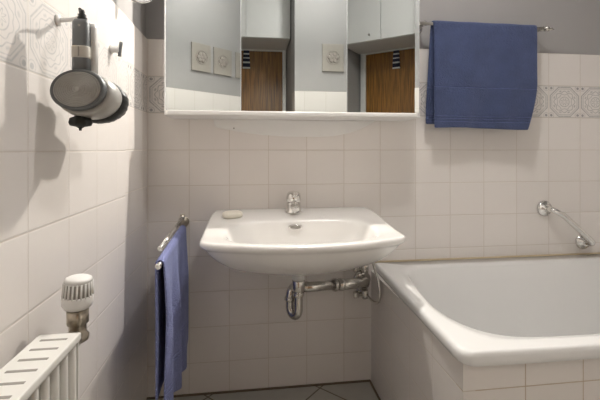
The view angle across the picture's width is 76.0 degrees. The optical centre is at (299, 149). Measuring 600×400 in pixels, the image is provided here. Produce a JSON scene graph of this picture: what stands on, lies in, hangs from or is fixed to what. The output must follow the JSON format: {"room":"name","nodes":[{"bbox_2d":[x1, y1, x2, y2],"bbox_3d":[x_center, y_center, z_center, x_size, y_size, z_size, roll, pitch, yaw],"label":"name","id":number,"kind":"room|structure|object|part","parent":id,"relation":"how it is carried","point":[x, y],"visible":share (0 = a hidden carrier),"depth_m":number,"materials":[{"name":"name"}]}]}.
{"room":"bathroom","nodes":[
{"label":"bathroom","id":0,"kind":"room"},
{"bbox_2d":[0,0,146,399],"bbox_3d":[-0.541,-0.182,0.427,0.237,2.250,2.050,0,0,-7],"label":"wall","id":1,"kind":"structure","parent":0,"point":[62,186],"depth_m":0.80,"materials":[{"name":"tile"}]},
{"bbox_2d":[0,273,93,399],"bbox_3d":[-0.366,0.572,0.354,0.090,0.701,0.700,0,0,-7],"label":"radiator","id":2,"kind":"object","parent":1,"relation":"attached to","point":[47,368],"visible":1,"depth_m":0.58,"materials":[{"name":"metal"}]},
{"bbox_2d":[0,332,80,399],"bbox_3d":[-0.347,0.302,0.315,0.063,0.012,0.617,0,0,-7],"label":"grille","id":3,"kind":"object","parent":2,"relation":"attached to","point":[21,377],"depth_m":0.53,"materials":[{"name":"metal"}]},
{"bbox_3d":[-0.326,0.544,0.317,0.017,0.478,0.607,0,0,-7],"label":"ribbed panel","id":4,"kind":"part","parent":2,"relation":"part of","materials":[{"name":"metal"}]},
{"bbox_3d":[-0.387,0.539,0.618,0.058,0.467,0.004,0,0,-7],"label":"panel","id":5,"kind":"part","parent":2,"relation":"part of","materials":[{"name":"metal"}]},
{"bbox_2d":[54,13,78,25],"bbox_3d":[-0.436,-0.247,0.729,0.055,0.022,0.022,0,0,3],"label":"wall hook","id":6,"kind":"object","parent":1,"relation":"attached to","point":[59,20],"visible":0.68,"depth_m":0.72,"materials":[{"name":"silver metal"}]},
{"bbox_2d":[50,8,128,130],"bbox_3d":[-0.392,-0.147,0.751,0.112,0.224,0.173,0,0,-7],"label":"hair dryer","id":7,"kind":"object","parent":6,"relation":"hanging from","point":[80,91],"visible":1,"depth_m":0.68,"materials":[{"name":"grey plastic"}]},
{"bbox_2d":[53,72,100,106],"bbox_3d":[-0.391,-0.106,0.673,0.083,0.066,0.014,0,0,-4],"label":"grille","id":8,"kind":"object","parent":7,"relation":"attached to","point":[70,89],"depth_m":0.67,"materials":[{"name":"grey metal"}]},
{"bbox_3d":[-0.393,-0.185,0.691,0.029,0.096,0.024,0,0,-7],"label":"handle","id":9,"kind":"part","parent":7,"relation":"part of","materials":[{"name":"grey plastic"}]},
{"bbox_2d":[109,42,122,56],"bbox_3d":[-0.483,-0.266,1.013,0.030,0.039,0.024,0,0,-7],"label":"wall hook","id":10,"kind":"object","parent":1,"relation":"attached to","point":[113,49],"visible":1,"depth_m":1.01,"materials":[{"name":"silver metal"}]},
{"bbox_2d":[130,0,152,3],"bbox_3d":[-0.500,-0.485,1.106,0.145,0.144,0.100,0,0,22],"label":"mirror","id":11,"kind":"object","parent":1,"relation":"attached to","point":[135,1],"visible":1,"depth_m":1.08,"materials":[{"name":"silver metal"}]},
{"bbox_2d":[150,381,377,399],"bbox_3d":[0.797,0.983,0.652,2.950,0.080,2.250,0,0,-7],"label":"floor","id":12,"kind":"structure","parent":0,"point":[363,390],"depth_m":1.48,"materials":[{"name":"tile"}]},
{"bbox_2d":[369,252,599,399],"bbox_3d":[1.151,0.698,1.321,1.672,0.490,0.714,0,0,-7],"label":"bathtub","id":13,"kind":"object","parent":12,"relation":"on","point":[519,327],"visible":0.98,"depth_m":1.35,"materials":[{"name":"white ceramic"}]},
{"bbox_2d":[145,0,599,396],"bbox_3d":[0.662,-0.182,1.693,2.950,2.250,0.150,0,0,-7],"label":"wall","id":14,"kind":"structure","parent":0,"point":[454,192],"depth_m":1.57,"materials":[{"name":"tile"}]},
{"bbox_2d":[155,214,188,269],"bbox_3d":[-0.407,0.277,1.215,0.042,0.072,0.522,0,0,-9],"label":"towel holder","id":15,"kind":"object","parent":14,"relation":"attached to","point":[183,220],"visible":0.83,"depth_m":1.17,"materials":[{"name":"silver metal"}]},
{"bbox_3d":[-0.402,0.256,1.224,0.020,0.016,0.470,0,0,-10],"label":"arm","id":16,"kind":"part","parent":15,"relation":"part of","materials":[{"name":"silver metal"}]},
{"bbox_2d":[155,225,188,399],"bbox_3d":[-0.391,0.528,1.206,0.045,0.496,0.474,0,0,-10],"label":"hand towel","id":17,"kind":"object","parent":15,"relation":"hanging from","point":[172,280],"visible":1,"depth_m":1.09,"materials":[{"name":"blue fabric"}]},
{"bbox_2d":[147,379,370,399],"bbox_3d":[-0.146,0.940,1.509,0.874,0.006,0.006,0,0,-7],"label":"trim","id":18,"kind":"structure","parent":14,"relation":"attached to","point":[356,381],"depth_m":1.51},
{"bbox_2d":[164,0,419,120],"bbox_3d":[-0.015,-0.544,1.434,0.928,0.851,0.187,0,0,-7],"label":"upper cabinet","id":19,"kind":"object","parent":14,"relation":"attached to","point":[338,60],"visible":1,"depth_m":1.46,"materials":[{"name":"silver metal"}]},
{"bbox_3d":[-0.475,-0.550,1.395,0.004,0.833,0.146,0,0,-7],"label":"panel","id":20,"kind":"part","parent":19,"relation":"part of","materials":[{"name":"white plastic"}]},
{"bbox_3d":[-0.345,-0.551,1.390,0.272,0.832,0.004,0,0,-28],"label":"mirror panel","id":21,"kind":"part","parent":19,"relation":"part of","materials":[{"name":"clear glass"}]},
{"bbox_2d":[164,110,419,120],"bbox_3d":[-0.016,-0.127,1.434,0.926,0.016,0.187,0,0,-7],"label":"shelf","id":22,"kind":"object","parent":19,"relation":"attached to","point":[390,115],"depth_m":1.38,"materials":[{"name":"white plastic"}]},
{"bbox_3d":[-0.020,-0.551,1.480,0.411,0.832,0.004,0,0,-7],"label":"mirror panel","id":23,"kind":"part","parent":19,"relation":"part of","materials":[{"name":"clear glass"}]},
{"bbox_3d":[0.318,-0.551,1.478,0.272,0.832,0.004,0,0,12],"label":"mirror panel","id":24,"kind":"part","parent":19,"relation":"part of","materials":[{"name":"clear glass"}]},
{"bbox_2d":[213,119,373,136],"bbox_3d":[-0.016,-0.086,1.526,0.647,0.066,0.006,0,0,-7],"label":"panel","id":25,"kind":"object","parent":14,"relation":"attached to","point":[290,128],"visible":1,"depth_m":1.52,"materials":[{"name":"white plastic"}]},
{"bbox_2d":[199,207,405,275],"bbox_3d":[0.000,0.319,1.290,0.631,0.177,0.479,0,0,-7],"label":"washbasin","id":26,"kind":"object","parent":14,"relation":"attached to","point":[326,240],"visible":0.98,"depth_m":1.21,"materials":[{"name":"white ceramic"}]},
{"bbox_2d":[222,210,242,218],"bbox_3d":[-0.240,0.229,1.365,0.072,0.025,0.038,0,0,-25],"label":"soap bar","id":27,"kind":"object","parent":26,"relation":"on","point":[230,214],"visible":1,"depth_m":1.35,"materials":[{"name":"beige wax"}]},
{"bbox_2d":[285,191,301,213],"bbox_3d":[-0.021,0.193,1.420,0.062,0.086,0.108,0,0,-7],"label":"mixer tap","id":28,"kind":"object","parent":26,"relation":"on","point":[293,198],"visible":1,"depth_m":1.42,"materials":[{"name":"silver metal"}]},
{"bbox_3d":[-0.019,0.165,1.403,0.024,0.030,0.064,0,0,-7],"label":"lever","id":29,"kind":"part","parent":28,"relation":"part of","materials":[{"name":"silver metal"}]},
{"bbox_3d":[-0.018,0.207,1.400,0.032,0.037,0.068,0,0,-7],"label":"spout","id":30,"kind":"part","parent":28,"relation":"part of","materials":[{"name":"silver metal"}]},
{"bbox_2d":[285,271,369,319],"bbox_3d":[0.126,0.501,1.445,0.404,0.184,0.080,0,0,-36],"label":"trap","id":31,"kind":"object","parent":26,"relation":"attached to","point":[295,291],"visible":0.98,"depth_m":1.36,"materials":[{"name":"silver metal"}]},
{"bbox_2d":[353,265,368,272],"bbox_3d":[0.244,0.430,1.534,0.071,0.126,0.055,0,0,-7],"label":"angle valve","id":32,"kind":"object","parent":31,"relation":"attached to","point":[365,269],"visible":0.39,"depth_m":1.51,"materials":[{"name":"silver metal"}]},
{"bbox_2d":[353,263,380,303],"bbox_3d":[0.253,0.488,1.486,0.076,0.214,0.154,0,0,-7],"label":"angle valve","id":33,"kind":"object","parent":14,"relation":"attached to","point":[363,292],"visible":0.88,"depth_m":1.49,"materials":[{"name":"silver metal"}]},
{"bbox_3d":[0.231,0.571,1.520,0.040,0.028,0.027,0,0,-7],"label":"handle","id":34,"kind":"part","parent":33,"relation":"part of","materials":[{"name":"silver metal"}]},
{"bbox_2d":[419,21,553,33],"bbox_3d":[0.757,-0.504,1.593,0.602,0.044,0.085,0,0,-7],"label":"towel rail","id":35,"kind":"object","parent":14,"relation":"attached to","point":[424,23],"visible":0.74,"depth_m":1.59,"materials":[{"name":"silver metal"}]},
{"bbox_2d":[426,20,536,129],"bbox_3d":[0.742,-0.299,1.558,0.470,0.435,0.050,0,0,-7],"label":"bath towel","id":36,"kind":"object","parent":35,"relation":"hanging from","point":[481,75],"visible":1,"depth_m":1.55,"materials":[{"name":"blue fabric"}]},
{"bbox_2d":[537,200,595,248],"bbox_3d":[1.156,0.328,1.644,0.254,0.217,0.073,0,0,-7],"label":"grab bar","id":37,"kind":"object","parent":14,"relation":"attached to","point":[583,240],"visible":1,"depth_m":1.62,"materials":[{"name":"silver metal"}]}
]}

